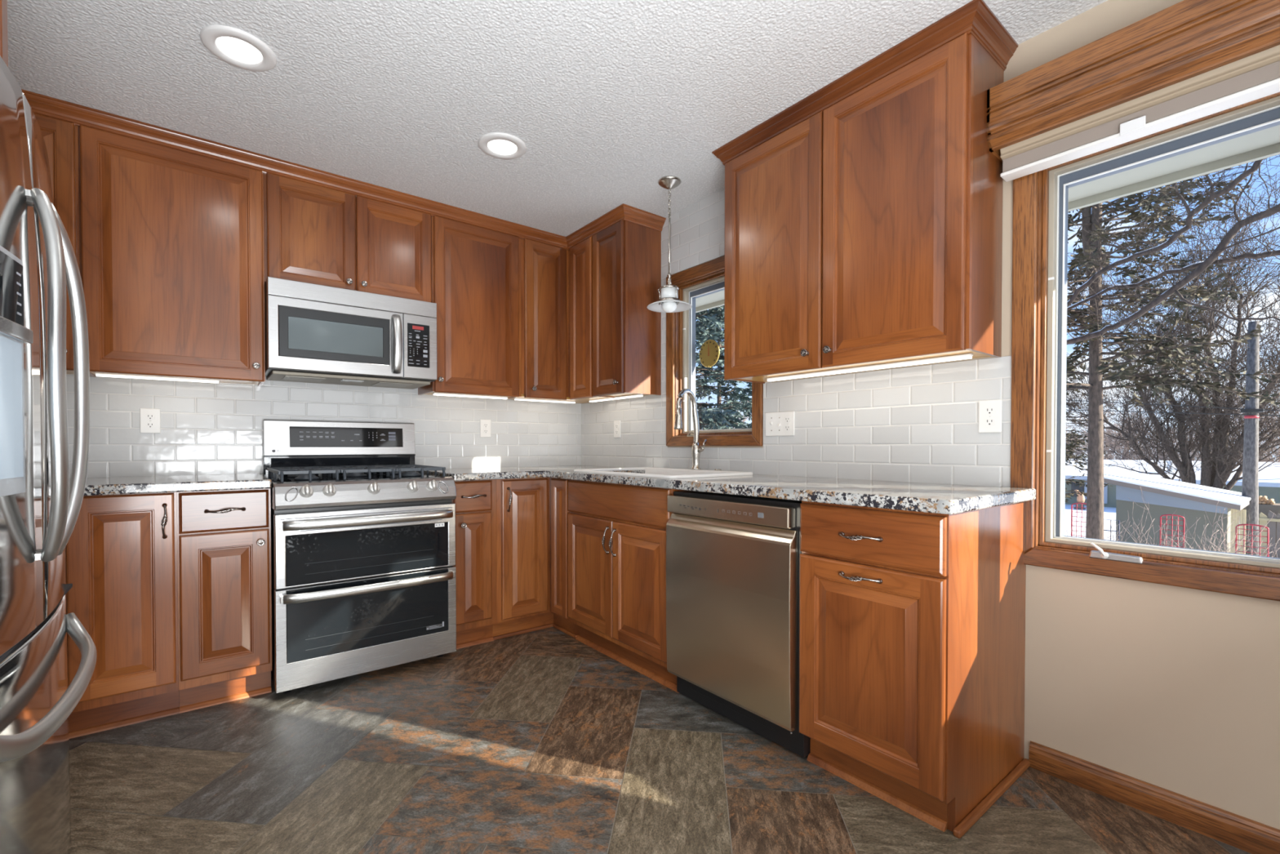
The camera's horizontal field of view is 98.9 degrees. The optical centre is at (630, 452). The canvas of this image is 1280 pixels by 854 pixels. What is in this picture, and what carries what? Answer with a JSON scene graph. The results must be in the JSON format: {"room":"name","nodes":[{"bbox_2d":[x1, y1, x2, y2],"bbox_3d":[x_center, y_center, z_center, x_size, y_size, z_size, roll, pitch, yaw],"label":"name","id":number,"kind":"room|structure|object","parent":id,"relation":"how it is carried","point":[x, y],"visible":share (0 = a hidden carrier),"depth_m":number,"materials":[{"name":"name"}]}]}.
{"room":"kitchen","nodes":[
{"label":"kitchen","id":0,"kind":"room"},
{"bbox_2d":[7,0,1107,236],"bbox_3d":[0.286,-1.405,0.508,3.560,0.100,6.520,-1,1,-38],"label":"ceiling","id":1,"kind":"structure","parent":0,"point":[606,100],"depth_m":2.01,"materials":[{"name":"white paint"}]},
{"bbox_2d":[200,24,276,71],"bbox_3d":[-1.327,-1.368,1.859,0.212,0.009,0.212,-1,1,-38],"label":"recessed light","id":2,"kind":"object","parent":1,"relation":"in","point":[238,48],"visible":1,"depth_m":1.85,"materials":[{"name":"white paint"}]},
{"bbox_2d":[216,36,262,63],"bbox_3d":[-1.327,-1.369,1.859,0.126,0.005,0.126,-1,1,-38],"label":"diffuser","id":3,"kind":"object","parent":2,"relation":"attached to","point":[237,50],"depth_m":1.86,"materials":[{"name":"white plastic"}]},
{"bbox_2d":[478,132,526,159],"bbox_3d":[-0.575,-1.376,2.461,0.212,0.009,0.212,-1,1,-38],"label":"recessed light","id":4,"kind":"object","parent":1,"relation":"in","point":[500,145],"visible":1,"depth_m":2.45,"materials":[{"name":"white paint"}]},
{"bbox_2d":[488,139,516,155],"bbox_3d":[-0.575,-1.377,2.461,0.126,0.005,0.126,-1,1,-38],"label":"diffuser","id":5,"kind":"object","parent":4,"relation":"attached to","point":[495,147],"depth_m":2.46,"materials":[{"name":"white"}]},
{"bbox_2d":[646,175,692,312],"bbox_3d":[0.200,-1.052,2.795,0.230,0.666,0.230,-1,1,-38],"label":"pendant lamp","id":6,"kind":"object","parent":1,"relation":"hanging from","point":[668,301],"visible":1,"depth_m":2.78,"materials":[{"name":"silver metal"}]},
{"bbox_2d":[69,626,1251,853],"bbox_3d":[0.286,1.110,0.541,3.560,0.100,6.520,-1,1,-38],"label":"floor","id":7,"kind":"structure","parent":0,"point":[541,741],"depth_m":1.73,"materials":[{"name":"tile"}]},
{"bbox_2d":[0,55,96,853],"bbox_3d":[-1.522,0.150,0.896,0.893,1.770,0.915,-1,1,-38],"label":"refrigerator","id":8,"kind":"object","parent":7,"relation":"on","point":[40,508],"visible":1,"depth_m":1.06,"materials":[{"name":"grey metal"}]},
{"bbox_2d":[65,492,179,738],"bbox_3d":[-2.194,0.595,2.166,0.640,0.888,0.649,-1,1,-38],"label":"base cabinet","id":9,"kind":"object","parent":7,"relation":"on","point":[122,567],"visible":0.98,"depth_m":2.05,"materials":[{"name":"brown wood"}]},
{"bbox_2d":[69,473,271,495],"bbox_3d":[-2.092,0.130,2.240,0.998,0.038,0.648,-1,1,-38],"label":"countertop","id":10,"kind":"structure","parent":9,"relation":"on","point":[172,483],"depth_m":2.17,"materials":[{"name":"white stone"}]},
{"bbox_2d":[177,488,271,713],"bbox_3d":[-1.819,0.591,2.457,0.308,0.888,0.649,-1,1,-38],"label":"base cabinet","id":11,"kind":"object","parent":7,"relation":"on","point":[224,537],"visible":0.99,"depth_m":2.23,"materials":[{"name":"brown wood"}]},
{"bbox_2d":[262,419,456,693],"bbox_3d":[-1.354,0.430,2.733,0.760,1.202,0.732,-1,1,-38],"label":"gas range","id":12,"kind":"object","parent":7,"relation":"on","point":[363,570],"visible":1,"depth_m":2.51,"materials":[{"name":"silver metal"}]},
{"bbox_2d":[266,472,448,485],"bbox_3d":[-1.382,0.127,2.765,0.756,0.016,0.580,-1,1,-38],"label":"cooktop","id":13,"kind":"object","parent":12,"relation":"in","point":[349,476],"depth_m":2.66,"materials":[{"name":"black metal"}]},
{"bbox_2d":[426,621,444,629],"bbox_3d":[-0.949,0.841,2.667,0.083,0.025,0.001,-1,1,-38],"label":"print","id":14,"kind":"object","parent":12,"relation":"attached to","point":[430,624],"depth_m":2.67,"materials":[{"name":"grey"}]},
{"bbox_2d":[451,479,496,648],"bbox_3d":[-0.990,0.582,3.099,0.254,0.888,0.649,-1,1,-38],"label":"base cabinet","id":15,"kind":"object","parent":7,"relation":"on","point":[475,502],"visible":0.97,"depth_m":2.88,"materials":[{"name":"brown wood"}]},
{"bbox_2d":[492,477,577,639],"bbox_3d":[-0.476,0.578,3.397,0.922,0.888,0.808,-1,1,-38],"label":"base cabinet","id":16,"kind":"object","parent":7,"relation":"on","point":[532,513],"visible":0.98,"depth_m":3.05,"materials":[{"name":"brown wood"}]},
{"bbox_2d":[568,479,685,693],"bbox_3d":[0.137,0.586,2.830,0.649,0.888,0.836,-1,1,-38],"label":"base cabinet","id":17,"kind":"object","parent":7,"relation":"on","point":[617,532],"visible":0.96,"depth_m":2.61,"materials":[{"name":"brown wood"}]},
{"bbox_2d":[666,490,810,757],"bbox_3d":[0.584,0.595,2.244,0.615,0.862,0.631,-1,1,-38],"label":"dishwasher","id":18,"kind":"object","parent":7,"relation":"on","point":[733,561],"visible":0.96,"depth_m":2.00,"materials":[{"name":"silver metal"}]},
{"bbox_2d":[799,501,1030,838],"bbox_3d":[0.932,0.599,1.809,0.655,0.888,0.478,-1,1,-38],"label":"base cabinet","id":19,"kind":"object","parent":7,"relation":"on","point":[912,624],"visible":1,"depth_m":1.61,"materials":[{"name":"brown wood"}]},
{"bbox_2d":[417,465,1035,514],"bbox_3d":[0.026,0.126,2.539,1.174,0.038,2.770,-1,1,-38],"label":"countertop","id":20,"kind":"structure","parent":19,"relation":"on","point":[935,498],"depth_m":1.94,"materials":[{"name":"white stone"}]},
{"bbox_2d":[573,466,752,478],"bbox_3d":[0.144,0.181,2.817,0.540,0.183,0.820,-1,1,-38],"label":"sink","id":21,"kind":"object","parent":20,"relation":"in","point":[653,472],"visible":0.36,"depth_m":2.81,"materials":[{"name":"white"}]},
{"bbox_2d":[673,388,706,469],"bbox_3d":[0.308,-0.126,2.876,0.198,0.430,0.095,-1,1,-38],"label":"kitchen faucet","id":22,"kind":"object","parent":20,"relation":"on","point":[696,450],"visible":1,"depth_m":2.92,"materials":[{"name":"silver metal"}]},
{"bbox_2d":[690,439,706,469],"bbox_3d":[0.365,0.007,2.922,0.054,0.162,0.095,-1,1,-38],"label":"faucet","id":23,"kind":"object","parent":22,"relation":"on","point":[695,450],"depth_m":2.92,"materials":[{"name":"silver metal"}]},
{"bbox_2d":[667,0,1279,829],"bbox_3d":[1.599,-0.162,1.606,0.160,2.415,6.420,-1,1,-38],"label":"wall","id":24,"kind":"structure","parent":0,"point":[1176,689],"depth_m":1.60,"materials":[{"name":"beige paint"}]},
{"bbox_2d":[508,236,606,403],"bbox_3d":[-0.426,-0.843,3.570,0.610,0.990,0.568,-1,1,-38],"label":"upper cabinet","id":25,"kind":"object","parent":24,"relation":"attached to","point":[557,282],"visible":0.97,"depth_m":3.46,"materials":[{"name":"brown wood"}]},
{"bbox_2d":[514,397,575,403],"bbox_3d":[-0.562,-0.349,3.648,0.450,0.014,0.024,-1,1,-38],"label":"led light bar","id":26,"kind":"object","parent":25,"relation":"attached to","point":[515,398],"visible":1,"depth_m":3.63,"materials":[{"name":"white plastic"}]},
{"bbox_2d":[592,219,661,397],"bbox_3d":[-0.039,-0.840,3.308,0.320,0.990,0.318,-1,1,-38],"label":"upper cabinet","id":27,"kind":"object","parent":24,"relation":"attached to","point":[627,255],"visible":0.99,"depth_m":3.20,"materials":[{"name":"brown wood"}]},
{"bbox_2d":[21,88,666,250],"bbox_3d":[-1.293,-1.348,2.496,3.300,0.066,0.669,-1,1,-38],"label":"trim","id":28,"kind":"structure","parent":27,"relation":"attached to","point":[39,104],"depth_m":2.66,"materials":[{"name":"brown wood"}]},
{"bbox_2d":[589,393,643,402],"bbox_3d":[-0.100,-0.347,3.469,0.024,0.014,0.550,-1,1,-38],"label":"led light bar","id":29,"kind":"object","parent":27,"relation":"attached to","point":[640,394],"visible":0.94,"depth_m":3.42,"materials":[{"name":"white plastic"}]},
{"bbox_2d":[666,255,763,445],"bbox_3d":[0.471,-0.536,2.990,0.151,0.996,0.702,-1,1,-38],"label":"window","id":30,"kind":"structure","parent":24,"relation":"in","point":[706,278],"depth_m":3.19,"materials":[{"name":"brown wood"}]},
{"bbox_2d":[699,339,719,367],"bbox_3d":[0.455,-0.575,3.159,0.028,0.160,0.160,-1,1,-38],"label":"thermometer","id":31,"kind":"object","parent":30,"relation":"attached to","point":[709,352],"visible":1,"depth_m":3.15,"materials":[{"name":"gold metal"}]},
{"bbox_2d":[581,189,1011,487],"bbox_3d":[0.471,-0.629,2.919,0.006,1.515,2.700,-1,1,-38],"label":"wall tile","id":32,"kind":"structure","parent":24,"relation":"attached to","point":[919,424],"depth_m":2.35,"materials":[{"name":"white tile"}]},
{"bbox_2d":[613,420,620,437],"bbox_3d":[-0.087,-0.159,3.633,0.009,0.114,0.072,-1,1,-38],"label":"wall outlet","id":33,"kind":"object","parent":32,"relation":"attached to","point":[616,423],"visible":1,"depth_m":3.63,"materials":[{"name":"white plastic"}]},
{"bbox_2d":[765,411,794,435],"bbox_3d":[0.707,-0.138,2.601,0.019,0.114,0.164,-1,1,-38],"label":"switch plate","id":34,"kind":"object","parent":32,"relation":"attached to","point":[777,424],"visible":1,"depth_m":2.60,"materials":[{"name":"white plastic"}]},
{"bbox_2d":[784,416,790,422],"bbox_3d":[0.736,-0.157,2.565,0.002,0.029,0.034,-1,1,-38],"label":"receptacle","id":35,"kind":"object","parent":34,"relation":"attached to","point":[787,419],"depth_m":2.56,"materials":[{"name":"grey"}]},
{"bbox_2d":[784,424,790,431],"bbox_3d":[0.736,-0.118,2.566,0.002,0.029,0.034,-1,1,-38],"label":"receptacle","id":36,"kind":"object","parent":34,"relation":"attached to","point":[787,427],"depth_m":2.56,"materials":[{"name":"grey"}]},
{"bbox_2d":[978,399,1002,432],"bbox_3d":[1.252,-0.128,1.905,0.009,0.114,0.072,-1,1,-38],"label":"wall outlet","id":37,"kind":"object","parent":32,"relation":"attached to","point":[990,411],"visible":1,"depth_m":1.90,"materials":[{"name":"white plastic"}]},
{"bbox_2d":[983,417,995,426],"bbox_3d":[1.249,-0.108,1.904,0.002,0.029,0.034,-1,1,-38],"label":"receptacle","id":38,"kind":"object","parent":37,"relation":"attached to","point":[987,421],"depth_m":1.90,"materials":[{"name":"grey"}]},
{"bbox_2d":[984,406,995,414],"bbox_3d":[1.249,-0.147,1.903,0.002,0.029,0.034,-1,1,-38],"label":"receptacle","id":39,"kind":"object","parent":37,"relation":"attached to","point":[988,410],"depth_m":1.90,"materials":[{"name":"grey"}]},
{"bbox_2d":[724,32,1004,383],"bbox_3d":[0.836,-0.825,2.178,0.320,0.990,1.017,-1,1,-38],"label":"upper cabinet","id":40,"kind":"object","parent":24,"relation":"attached to","point":[868,230],"visible":0.99,"depth_m":1.93,"materials":[{"name":"brown wood"}]},
{"bbox_2d":[711,0,1017,165],"bbox_3d":[0.839,-1.343,2.175,0.324,0.066,1.099,-1,1,-38],"label":"trim","id":41,"kind":"structure","parent":40,"relation":"attached to","point":[975,18],"depth_m":1.87,"materials":[{"name":"brown wood"}]},
{"bbox_2d":[766,353,973,381],"bbox_3d":[0.886,-0.330,2.164,0.024,0.014,0.840,-1,1,-38],"label":"led light bar","id":42,"kind":"object","parent":40,"relation":"attached to","point":[967,356],"visible":1,"depth_m":2.08,"materials":[{"name":"white plastic"}]},
{"bbox_2d":[695,124,1279,312],"bbox_3d":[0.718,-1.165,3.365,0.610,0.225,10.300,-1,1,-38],"label":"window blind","id":43,"kind":"structure","parent":24,"relation":"attached to","point":[1263,144],"depth_m":2.05,"materials":[{"name":"white fabric"}]},
{"bbox_2d":[986,0,1279,161],"bbox_3d":[1.715,-1.079,1.189,0.153,0.189,1.638,-1,1,-38],"label":"window valance","id":44,"kind":"object","parent":24,"relation":"attached to","point":[1186,39],"visible":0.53,"depth_m":1.51,"materials":[{"name":"brown wood"}]},
{"bbox_2d":[1010,92,1279,601],"bbox_3d":[1.802,-0.316,1.271,0.157,1.388,1.545,-1,1,-38],"label":"window","id":45,"kind":"structure","parent":24,"relation":"in","point":[1041,197],"depth_m":1.80,"materials":[{"name":"brown wood"}]},
{"bbox_2d":[1000,44,1279,182],"bbox_3d":[1.727,-1.029,1.200,0.070,0.250,1.580,-1,1,-38],"label":"pleated shade","id":46,"kind":"object","parent":45,"relation":"attached to","point":[1256,76],"visible":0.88,"depth_m":1.53,"materials":[{"name":"beige fabric"}]},
{"bbox_2d":[1028,740,1279,853],"bbox_3d":[2.414,1.020,0.427,0.014,0.083,3.535,-1,1,-38],"label":"baseboard","id":47,"kind":"structure","parent":24,"relation":"attached to","point":[1251,836],"depth_m":1.57,"materials":[{"name":"brown wood"}]},
{"bbox_3d":[-1.675,-0.181,3.054,3.560,2.415,0.120,-1,1,-38],"label":"wall","id":48,"kind":"structure","parent":0,"visible":0},
{"bbox_2d":[33,112,92,377],"bbox_3d":[-2.525,-0.824,2.099,0.617,0.990,0.320,-1,1,-38],"label":"upper cabinet","id":49,"kind":"object","parent":48,"relation":"attached to","point":[60,137],"visible":0.06,"depth_m":2.17,"materials":[{"name":"brown wood"}]},
{"bbox_2d":[78,124,265,386],"bbox_3d":[-2.036,-0.829,2.478,0.618,0.990,0.320,-1,1,-38],"label":"upper cabinet","id":50,"kind":"object","parent":48,"relation":"attached to","point":[172,245],"visible":0.95,"depth_m":2.36,"materials":[{"name":"brown wood"}]},
{"bbox_2d":[94,372,219,382],"bbox_3d":[-2.088,-0.333,2.434,0.420,0.014,0.024,-1,1,-38],"label":"led light bar","id":51,"kind":"object","parent":50,"relation":"attached to","point":[97,374],"visible":1,"depth_m":2.42,"materials":[{"name":"white plastic"}]},
{"bbox_2d":[66,373,581,478],"bbox_3d":[-1.660,-0.152,2.986,3.300,0.560,0.006,-1,1,-38],"label":"wall tile","id":52,"kind":"structure","parent":48,"relation":"attached to","point":[206,428],"depth_m":2.81,"materials":[{"name":"white tile"}]},
{"bbox_2d":[139,408,160,433],"bbox_3d":[-2.225,-0.149,2.538,0.072,0.114,0.009,-1,1,-38],"label":"wall outlet","id":53,"kind":"object","parent":52,"relation":"attached to","point":[149,418],"visible":1,"depth_m":2.54,"materials":[{"name":"white plastic"}]},
{"bbox_2d":[145,413,155,419],"bbox_3d":[-2.223,-0.169,2.535,0.034,0.029,0.002,-1,1,-38],"label":"receptacle","id":54,"kind":"object","parent":53,"relation":"attached to","point":[148,415],"depth_m":2.53,"materials":[{"name":"white"}]},
{"bbox_2d":[145,422,155,427],"bbox_3d":[-2.223,-0.130,2.536,0.034,0.029,0.002,-1,1,-38],"label":"receptacle","id":55,"kind":"object","parent":53,"relation":"attached to","point":[148,424],"depth_m":2.53,"materials":[{"name":"white"}]},
{"bbox_2d":[480,419,490,437],"bbox_3d":[-0.935,-0.160,3.538,0.072,0.114,0.009,-1,1,-38],"label":"wall outlet","id":56,"kind":"object","parent":52,"relation":"attached to","point":[485,424],"visible":1,"depth_m":3.53,"materials":[{"name":"white plastic"}]},
{"bbox_2d":[263,172,431,302],"bbox_3d":[-1.483,-1.070,2.904,0.780,0.518,0.320,-1,1,-38],"label":"upper cabinet","id":57,"kind":"object","parent":48,"relation":"attached to","point":[313,233],"visible":0.94,"depth_m":2.77,"materials":[{"name":"brown wood"}]},
{"bbox_2d":[264,276,436,389],"bbox_3d":[-1.452,-0.591,2.865,0.768,0.440,0.428,-1,1,-38],"label":"microwave oven","id":58,"kind":"object","parent":57,"relation":"attached to","point":[314,333],"visible":0.98,"depth_m":2.71,"materials":[{"name":"silver metal"}]},
{"bbox_2d":[417,214,521,399],"bbox_3d":[-0.959,-0.840,3.314,0.545,0.990,0.320,-1,1,-38],"label":"upper cabinet","id":59,"kind":"object","parent":48,"relation":"attached to","point":[476,270],"visible":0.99,"depth_m":3.20,"materials":[{"name":"brown wood"}]},
{"bbox_2d":[432,392,507,399],"bbox_3d":[-0.958,-0.345,3.310,0.460,0.014,0.024,-1,1,-38],"label":"led light bar","id":60,"kind":"object","parent":59,"relation":"attached to","point":[433,393],"visible":1,"depth_m":3.29,"materials":[{"name":"white plastic"}]},
{"bbox_3d":[-1.075,-0.133,-0.543,0.100,2.415,6.300,-1,1,-38],"label":"wall","id":61,"kind":"structure","parent":0,"visible":0},
{"bbox_2d":[0,0,8,66],"bbox_3d":[-1.591,-1.044,0.801,0.744,0.520,0.915,-1,1,-38],"label":"upper cabinet","id":62,"kind":"object","parent":61,"relation":"attached to","point":[3,3],"visible":0.42,"depth_m":1.35,"materials":[{"name":"brown wood"}]},
{"label":"outside","id":63,"kind":"structure","parent":0,"visible":0},
{"bbox_2d":[1064,504,1239,542],"bbox_3d":[41.017,3.078,48.769,119.800,0.100,160.000,-1,1,-38],"label":"ground","id":64,"kind":"structure","parent":63,"point":[1109,513],"depth_m":26.64,"materials":[{"name":"white snow"}]},
{"bbox_2d":[695,305,751,430],"bbox_3d":[1.368,-1.268,14.821,5.970,9.671,5.528,0,1,-14],"label":"pine tree","id":65,"kind":"object","parent":64,"relation":"on","point":[717,415],"visible":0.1,"depth_m":14.53,"materials":[{"name":"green plant"}]},
{"bbox_2d":[731,401,748,427],"bbox_3d":[9.396,-0.904,48.586,4.446,7.874,5.181,1,1,39],"label":"bare tree","id":66,"kind":"object","parent":64,"relation":"on","point":[744,420],"visible":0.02,"depth_m":47.52,"materials":[{"name":"plant"}]},
{"bbox_2d":[1065,441,1080,458],"bbox_3d":[38.933,0.830,48.695,3.068,4.438,2.868,0,1,-14],"label":"bare tree","id":67,"kind":"object","parent":64,"relation":"on","point":[1068,442],"visible":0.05,"depth_m":48.05,"materials":[{"name":"plant"}]},
{"bbox_2d":[1066,431,1088,457],"bbox_3d":[43.631,0.265,54.275,3.516,5.386,3.017,-1,1,-44],"label":"bare tree","id":68,"kind":"object","parent":64,"relation":"on","point":[1067,432],"visible":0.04,"depth_m":53.95,"materials":[{"name":"plant"}]},
{"bbox_2d":[1071,502,1086,537],"bbox_3d":[10.441,2.324,12.675,0.028,2.354,0.395,-1,1,-38],"label":"trellis","id":69,"kind":"object","parent":64,"relation":"on","point":[1077,507],"visible":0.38,"depth_m":12.73,"materials":[{"name":"red paint"}]},
{"bbox_2d":[1074,489,1085,509],"bbox_3d":[26.026,2.683,31.701,0.520,1.138,0.507,-1,1,-38],"label":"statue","id":70,"kind":"object","parent":64,"relation":"on","point":[1080,499],"visible":0.63,"depth_m":31.55,"materials":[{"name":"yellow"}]},
{"bbox_2d":[1065,352,1112,502],"bbox_3d":[20.869,-0.848,26.856,4.068,8.328,3.752,-1,1,-38],"label":"spruce tree","id":71,"kind":"object","parent":64,"relation":"on","point":[1070,446],"visible":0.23,"depth_m":26.40,"materials":[{"name":"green plant"}]},
{"bbox_2d":[1067,411,1127,459],"bbox_3d":[39.644,-0.340,47.197,4.282,6.838,4.540,0,1,-24],"label":"bare tree","id":72,"kind":"object","parent":64,"relation":"on","point":[1085,426],"visible":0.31,"depth_m":46.70,"materials":[{"name":"plant"}]},
{"bbox_2d":[1084,424,1123,459],"bbox_3d":[47.276,-0.042,54.696,3.913,5.990,3.358,1,1,41],"label":"bare tree","id":73,"kind":"object","parent":64,"relation":"on","point":[1106,424],"visible":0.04,"depth_m":54.32,"materials":[{"name":"plant"}]},
{"bbox_2d":[1103,519,1119,541],"bbox_3d":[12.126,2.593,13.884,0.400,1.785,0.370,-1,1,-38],"label":"garden chair","id":74,"kind":"object","parent":64,"relation":"on","point":[1106,519],"visible":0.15,"depth_m":13.86,"materials":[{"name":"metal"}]},
{"bbox_2d":[1105,413,1146,458],"bbox_3d":[50.621,-0.670,56.163,4.744,7.219,3.982,1,1,37],"label":"bare tree","id":75,"kind":"object","parent":64,"relation":"on","point":[1120,413],"visible":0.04,"depth_m":56.60,"materials":[{"name":"plant"}]},
{"bbox_2d":[1103,400,1153,459],"bbox_3d":[42.181,-0.743,46.901,4.197,7.608,5.000,0,1,5],"label":"bare tree","id":76,"kind":"object","parent":64,"relation":"on","point":[1110,442],"visible":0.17,"depth_m":46.80,"materials":[{"name":"plant"}]},
{"bbox_2d":[1105,409,1153,459],"bbox_3d":[45.299,-0.434,49.784,3.896,6.901,4.541,0,1,26],"label":"bare tree","id":77,"kind":"object","parent":64,"relation":"on","point":[1141,410],"visible":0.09,"depth_m":49.82,"materials":[{"name":"plant"}]},
{"bbox_2d":[1064,502,1199,548],"bbox_3d":[10.329,2.265,11.814,2.388,2.500,2.559,-1,1,-38],"label":"bare shrub","id":78,"kind":"object","parent":64,"relation":"on","point":[1071,530],"visible":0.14,"depth_m":11.53,"materials":[{"name":"plant"}]},
{"bbox_2d":[1125,431,1172,460],"bbox_3d":[43.184,0.506,45.496,3.436,5.176,3.241,0,1,-15],"label":"bare tree","id":79,"kind":"object","parent":64,"relation":"on","point":[1171,431],"visible":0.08,"depth_m":45.75,"materials":[{"name":"plant"}]},
{"bbox_2d":[1137,437,1179,460],"bbox_3d":[42.430,0.777,43.693,3.054,4.647,2.563,0,1,16],"label":"bare tree","id":80,"kind":"object","parent":64,"relation":"on","point":[1159,458],"visible":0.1,"depth_m":43.79,"materials":[{"name":"plant"}]},
{"bbox_2d":[1159,514,1185,546],"bbox_3d":[11.360,2.400,11.490,0.028,2.234,0.374,-1,1,-38],"label":"trellis","id":81,"kind":"object","parent":64,"relation":"on","point":[1166,515],"visible":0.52,"depth_m":11.47,"materials":[{"name":"red paint"}]},
{"bbox_2d":[1065,173,1279,490],"bbox_3d":[20.170,-2.622,19.110,11.409,12.204,7.947,1,1,43],"label":"tree","id":82,"kind":"object","parent":64,"relation":"on","point":[1216,468],"visible":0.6,"depth_m":18.41,"materials":[{"name":"brown plant"}]},
{"bbox_2d":[1065,458,1279,507],"bbox_3d":[36.114,1.812,33.563,14.160,2.831,31.000,-1,1,-38],"label":"house","id":83,"kind":"structure","parent":64,"relation":"on","point":[1268,477],"depth_m":32.76,"materials":[{"name":"grey"}]},
{"bbox_2d":[1165,461,1172,471],"bbox_3d":[31.640,0.801,32.106,0.340,0.650,0.340,-1,1,-38],"label":"roof vent","id":84,"kind":"object","parent":83,"relation":"attached to","point":[1169,462],"depth_m":32.03,"materials":[{"name":"grey"}]},
{"bbox_2d":[1065,426,1279,462],"bbox_3d":[40.513,0.205,46.709,9.012,5.725,27.636,-1,1,-41],"label":"undergrowth","id":85,"kind":"object","parent":64,"relation":"on","point":[1195,455],"visible":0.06,"depth_m":44.18,"materials":[{"name":"plant"}]},
{"bbox_2d":[1066,165,1279,539],"bbox_3d":[8.777,-2.771,10.046,4.637,12.613,4.072,1,1,42],"label":"spruce tree","id":86,"kind":"object","parent":64,"relation":"on","point":[1095,491],"visible":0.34,"depth_m":9.80,"materials":[{"name":"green plant"}]},
{"bbox_2d":[1066,154,1279,389],"bbox_3d":[6.436,-1.724,6.916,2.137,10.618,5.962,0,1,-29],"label":"maple tree","id":87,"kind":"object","parent":64,"relation":"on","point":[1201,266],"visible":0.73,"depth_m":6.61,"materials":[{"name":"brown plant"}]},
{"bbox_2d":[1103,471,1250,554],"bbox_3d":[15.217,2.041,15.251,3.530,2.852,2.745,-1,1,-38],"label":"garden shed","id":88,"kind":"object","parent":64,"relation":"on","point":[1163,495],"visible":0.6,"depth_m":14.38,"materials":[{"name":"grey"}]},
{"bbox_2d":[1115,486,1279,555],"bbox_3d":[10.925,2.101,10.955,2.540,2.852,2.825,0,1,-15],"label":"bare shrub","id":89,"kind":"object","parent":64,"relation":"on","point":[1182,537],"visible":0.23,"depth_m":10.69,"materials":[{"name":"plant"}]},
{"bbox_2d":[1127,509,1279,557],"bbox_3d":[11.288,2.295,9.965,2.784,2.492,2.959,0,1,-8],"label":"bare shrub","id":90,"kind":"object","parent":64,"relation":"on","point":[1224,538],"visible":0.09,"depth_m":10.25,"materials":[{"name":"plant"}]},
{"bbox_2d":[1165,401,1243,459],"bbox_3d":[45.623,-1.058,42.823,4.605,8.349,5.486,0,1,-1],"label":"bare tree","id":91,"kind":"object","parent":64,"relation":"on","point":[1187,402],"visible":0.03,"depth_m":42.59,"materials":[{"name":"plant"}]},
{"bbox_2d":[1190,434,1231,461],"bbox_3d":[43.512,0.574,41.074,3.332,5.157,3.565,0,1,13],"label":"bare tree","id":92,"kind":"object","parent":64,"relation":"on","point":[1211,434],"visible":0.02,"depth_m":41.16,"materials":[{"name":"plant"}]},
{"bbox_2d":[1211,382,1278,461],"bbox_3d":[49.908,-1.343,44.952,4.995,8.847,5.821,0,1,22],"label":"bare tree","id":93,"kind":"object","parent":64,"relation":"on","point":[1239,382],"visible":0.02,"depth_m":44.65,"materials":[{"name":"plant"}]},
{"bbox_2d":[1240,320,1264,555],"bbox_3d":[16.533,-0.004,14.564,0.400,6.961,0.400,-1,1,-38],"label":"utility pole","id":94,"kind":"object","parent":64,"relation":"on","point":[1250,486],"visible":0.75,"depth_m":14.48,"materials":[{"name":"grey wood"}]},
{"bbox_2d":[1066,408,1279,416],"bbox_3d":[12.577,-1.613,19.385,0.023,1.360,15.502,-1,1,-38],"label":"utility wire","id":95,"kind":"object","parent":94,"relation":"attached to","point":[1066,409],"visible":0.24,"depth_m":15.43,"materials":[{"name":"black plastic"}]},
{"bbox_2d":[1066,400,1279,411],"bbox_3d":[12.577,-2.015,19.380,0.023,1.994,15.503,-1,1,-38],"label":"utility wire","id":96,"kind":"object","parent":94,"relation":"attached to","point":[1066,400],"visible":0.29,"depth_m":15.57,"materials":[{"name":"black plastic"}]},
{"bbox_2d":[1235,524,1269,556],"bbox_3d":[12.040,2.451,10.614,0.028,2.154,0.434,-1,1,-38],"label":"trellis","id":97,"kind":"object","parent":64,"relation":"on","point":[1251,525],"visible":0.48,"depth_m":10.60,"materials":[{"name":"red paint"}]},
{"bbox_2d":[1239,438,1279,462],"bbox_3d":[46.048,0.855,40.539,2.523,4.574,3.006,0,1,-26],"label":"bare tree","id":98,"kind":"object","parent":64,"relation":"on","point":[1276,438],"visible":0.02,"depth_m":39.74,"materials":[{"name":"plant"}]},
{"bbox_2d":[1241,398,1279,462],"bbox_3d":[47.165,-0.992,38.680,5.424,8.310,4.654,0,1,-23],"label":"bare tree","id":99,"kind":"object","parent":64,"relation":"on","point":[1279,398],"visible":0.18,"depth_m":39.79,"materials":[{"name":"plant"}]},
{"bbox_2d":[1258,510,1279,557],"bbox_3d":[19.520,2.591,15.649,0.070,1.742,2.200,-1,1,-38],"label":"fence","id":100,"kind":"object","parent":64,"relation":"on","point":[1263,518],"visible":0.6,"depth_m":16.27,"materials":[{"name":"beige"}]},
{"bbox_2d":[1258,502,1279,551],"bbox_3d":[19.930,2.509,16.629,0.900,1.880,1.450,-1,1,-38],"label":"storage box","id":101,"kind":"object","parent":64,"relation":"on","point":[1264,508],"visible":0.02,"depth_m":16.62,"materials":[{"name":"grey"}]},
{"bbox_2d":[1258,415,1279,462],"bbox_3d":[52.297,-0.147,43.817,4.094,6.538,4.340,0,1,-14],"label":"bare tree","id":102,"kind":"object","parent":64,"relation":"on","point":[1269,415],"visible":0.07,"depth_m":44.27,"materials":[{"name":"plant"}]},
{"bbox_2d":[1261,408,1279,459],"bbox_3d":[48.437,-0.813,39.541,4.381,7.942,5.219,-1,1,-39],"label":"bare tree","id":103,"kind":"object","parent":64,"relation":"on","point":[1271,409],"visible":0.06,"depth_m":40.69,"materials":[{"name":"plant"}]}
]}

